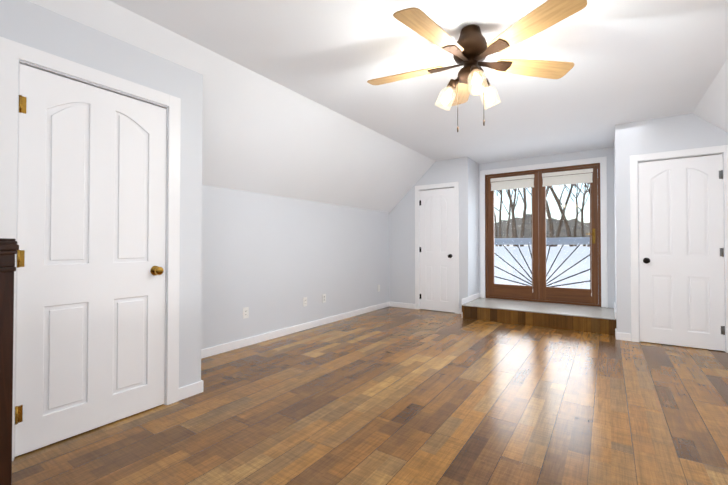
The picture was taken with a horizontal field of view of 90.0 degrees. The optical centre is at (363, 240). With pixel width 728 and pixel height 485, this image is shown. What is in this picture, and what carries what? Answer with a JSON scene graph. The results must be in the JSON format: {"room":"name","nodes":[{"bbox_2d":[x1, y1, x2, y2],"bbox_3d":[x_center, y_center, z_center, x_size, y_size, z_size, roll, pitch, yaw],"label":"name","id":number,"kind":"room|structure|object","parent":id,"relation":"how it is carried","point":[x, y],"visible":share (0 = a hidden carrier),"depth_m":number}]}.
{"room":"empty attic bedroom","nodes":[
{"label":"empty attic bedroom","id":0,"kind":"room"},
{"bbox_2d":[0,0,202,415],"bbox_3d":[-2.456,-0.087,0.946,0.100,2.371,4.330,-1,-1,34],"label":"wall","id":1,"kind":"structure","parent":0,"point":[31,24],"depth_m":2.52},
{"bbox_2d":[14,63,165,456],"bbox_3d":[-1.564,0.096,2.178,0.115,2.025,0.759,-1,-1,34],"label":"door","id":2,"kind":"structure","parent":1,"relation":"in","point":[90,286],"depth_m":2.12},
{"bbox_2d":[0,37,180,460],"bbox_3d":[-1.603,0.052,2.205,0.116,2.127,0.932,-1,-1,34],"label":"door frame","id":3,"kind":"structure","parent":1,"relation":"attached to","point":[12,53],"depth_m":2.14},
{"bbox_2d":[183,380,202,392],"bbox_3d":[-1.500,1.082,2.905,0.733,0.085,0.013,-1,-1,34],"label":"baseboard","id":4,"kind":"structure","parent":1,"relation":"attached to","point":[197,387],"depth_m":2.66},
{"bbox_2d":[201,185,388,349],"bbox_3d":[-1.762,0.290,3.328,0.100,1.680,9.270,-1,-1,34],"label":"wall","id":5,"kind":"structure","parent":0,"point":[271,262],"depth_m":4.39},
{"bbox_2d":[243,307,248,318],"bbox_3d":[-1.280,0.778,3.944,0.008,0.116,0.072,-1,-1,34],"label":"electrical outlet","id":6,"kind":"object","parent":5,"relation":"attached to","point":[245,312],"visible":1,"depth_m":3.94},
{"bbox_2d":[201,302,389,358],"bbox_3d":[-0.682,1.107,4.827,0.016,0.085,4.120,-1,-1,34],"label":"baseboard","id":7,"kind":"structure","parent":5,"relation":"attached to","point":[222,348],"depth_m":4.36},
{"bbox_2d":[303,297,306,306],"bbox_3d":[-0.763,0.788,4.717,0.008,0.116,0.072,-1,-1,34],"label":"electrical outlet","id":8,"kind":"object","parent":5,"relation":"attached to","point":[304,301],"visible":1,"depth_m":4.71},
{"bbox_2d":[322,294,325,302],"bbox_3d":[-0.551,0.792,5.033,0.008,0.116,0.072,-1,-1,34],"label":"electrical outlet","id":9,"kind":"object","parent":5,"relation":"attached to","point":[323,298],"visible":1,"depth_m":5.02},
{"bbox_2d":[12,306,727,484],"bbox_3d":[0.316,1.171,1.926,5.100,0.120,9.270,-1,-1,34],"label":"floor","id":10,"kind":"structure","parent":0,"point":[389,395],"depth_m":2.32},
{"bbox_2d":[0,238,18,484],"bbox_3d":[-1.777,0.546,1.330,0.568,1.115,0.634,-1,-1,34],"label":"base cabinet","id":11,"kind":"object","parent":10,"relation":"on","point":[9,248],"visible":1,"depth_m":1.43},
{"bbox_2d":[461,298,616,334],"bbox_3d":[2.555,1.057,5.382,1.920,0.200,1.040,-1,-1,34],"label":"platform floor","id":12,"kind":"structure","parent":10,"relation":"on","point":[595,319],"depth_m":5.01},
{"bbox_2d":[27,0,727,212],"bbox_3d":[0.316,-0.968,1.954,5.300,1.176,9.270,-1,-1,34],"label":"ceiling","id":13,"kind":"structure","parent":0,"point":[296,105],"depth_m":3.08},
{"bbox_2d":[367,0,586,131],"bbox_3d":[0.659,-1.050,2.377,1.386,0.665,1.392,-1,-1,34],"label":"ceiling fan","id":14,"kind":"object","parent":13,"relation":"hanging from","point":[471,49],"visible":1,"depth_m":2.28},
{"bbox_2d":[389,157,469,308],"bbox_3d":[1.079,-0.083,6.203,1.430,2.500,0.100,-1,-1,34],"label":"wall","id":15,"kind":"structure","parent":0,"point":[402,251],"depth_m":6.29},
{"bbox_2d":[390,302,414,308],"bbox_3d":[0.677,1.127,6.388,0.480,0.085,0.013,-1,-1,34],"label":"baseboard","id":16,"kind":"structure","parent":15,"relation":"attached to","point":[393,304],"depth_m":6.38},
{"bbox_2d":[419,188,454,312],"bbox_3d":[1.202,0.146,6.052,0.617,2.025,0.115,-1,-1,34],"label":"closet door","id":17,"kind":"structure","parent":15,"relation":"in","point":[437,278],"depth_m":6.05},
{"bbox_2d":[415,182,458,313],"bbox_3d":[1.228,0.107,6.091,0.770,2.117,0.116,-1,-1,34],"label":"door frame","id":18,"kind":"structure","parent":15,"relation":"attached to","point":[454,185],"depth_m":6.04},
{"bbox_2d":[470,159,478,295],"bbox_3d":[1.799,-0.084,6.083,0.100,2.500,0.500,-1,-1,34],"label":"wall","id":19,"kind":"structure","parent":0,"point":[474,227],"depth_m":6.05},
{"bbox_2d":[461,293,479,317],"bbox_3d":[1.732,1.021,5.861,0.020,0.285,0.920,-1,-1,34],"label":"baseboard","id":20,"kind":"structure","parent":19,"relation":"attached to","point":[475,296],"depth_m":5.77},
{"bbox_2d":[479,147,614,307],"bbox_3d":[2.860,-0.088,5.746,4.900,2.500,0.120,-1,-1,34],"label":"wall","id":21,"kind":"structure","parent":0,"point":[602,152],"depth_m":5.26},
{"bbox_2d":[485,163,600,306],"bbox_3d":[2.778,-0.087,5.784,1.656,2.097,0.132,-1,-1,34],"label":"glass door","id":22,"kind":"structure","parent":21,"relation":"in","point":[537,181],"depth_m":5.74},
{"bbox_2d":[480,156,607,307],"bbox_3d":[2.748,-0.126,5.740,1.810,2.175,0.016,-1,-1,34],"label":"door frame","id":23,"kind":"structure","parent":21,"relation":"attached to","point":[602,161],"depth_m":5.42},
{"bbox_2d":[614,134,616,327],"bbox_3d":[3.325,-0.102,4.731,0.100,2.500,1.050,-1,-1,34],"label":"wall","id":24,"kind":"structure","parent":0,"point":[615,228],"depth_m":4.70},
{"bbox_2d":[614,302,617,339],"bbox_3d":[3.246,1.005,4.701,0.013,0.285,1.163,-1,-1,34],"label":"baseboard","id":25,"kind":"structure","parent":24,"relation":"attached to","point":[616,333],"depth_m":4.36},
{"bbox_2d":[615,113,727,351],"bbox_3d":[3.607,-0.113,3.850,1.550,2.500,0.100,-1,-1,34],"label":"wall","id":26,"kind":"structure","parent":0,"point":[680,132],"depth_m":4.16},
{"bbox_2d":[630,145,727,352],"bbox_3d":[3.424,0.080,3.961,0.850,2.117,0.116,-1,-1,34],"label":"door frame","id":27,"kind":"structure","parent":26,"relation":"attached to","point":[634,223],"depth_m":4.11},
{"bbox_2d":[638,154,724,350],"bbox_3d":[3.398,0.119,3.922,0.697,2.025,0.115,-1,-1,34],"label":"closet door","id":28,"kind":"structure","parent":26,"relation":"in","point":[681,262],"depth_m":3.92},
{"label":"outside","id":29,"kind":"structure","parent":0,"visible":0},
{"bbox_2d":[495,246,589,288],"bbox_3d":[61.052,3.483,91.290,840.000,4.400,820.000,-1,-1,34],"label":"snow","id":30,"kind":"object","parent":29,"point":[582,265],"depth_m":21.07},
{"bbox_2d":[494,214,589,245],"bbox_3d":[75.338,-7.217,129.247,362.346,18.034,121.247,-1,-1,34],"label":"hills","id":31,"kind":"structure","parent":30,"relation":"on","point":[528,219],"depth_m":190.80},
{"bbox_2d":[494,167,597,246],"bbox_3d":[25.941,-11.540,58.794,38.169,24.953,55.736,-1,-1,34],"label":"trees","id":32,"kind":"object","parent":30,"relation":"on","point":[512,209],"depth_m":49.95},
{"bbox_3d":[3.172,1.120,6.412,6.600,0.200,1.360,-1,-1,34],"label":"floor","id":33,"kind":"structure","parent":29,"visible":0},
{"bbox_2d":[494,237,598,292],"bbox_3d":[3.489,0.482,6.894,6.600,1.090,0.140,-1,-1,34],"label":"balcony railing","id":34,"kind":"object","parent":33,"relation":"on","point":[523,241],"depth_m":6.88}
]}

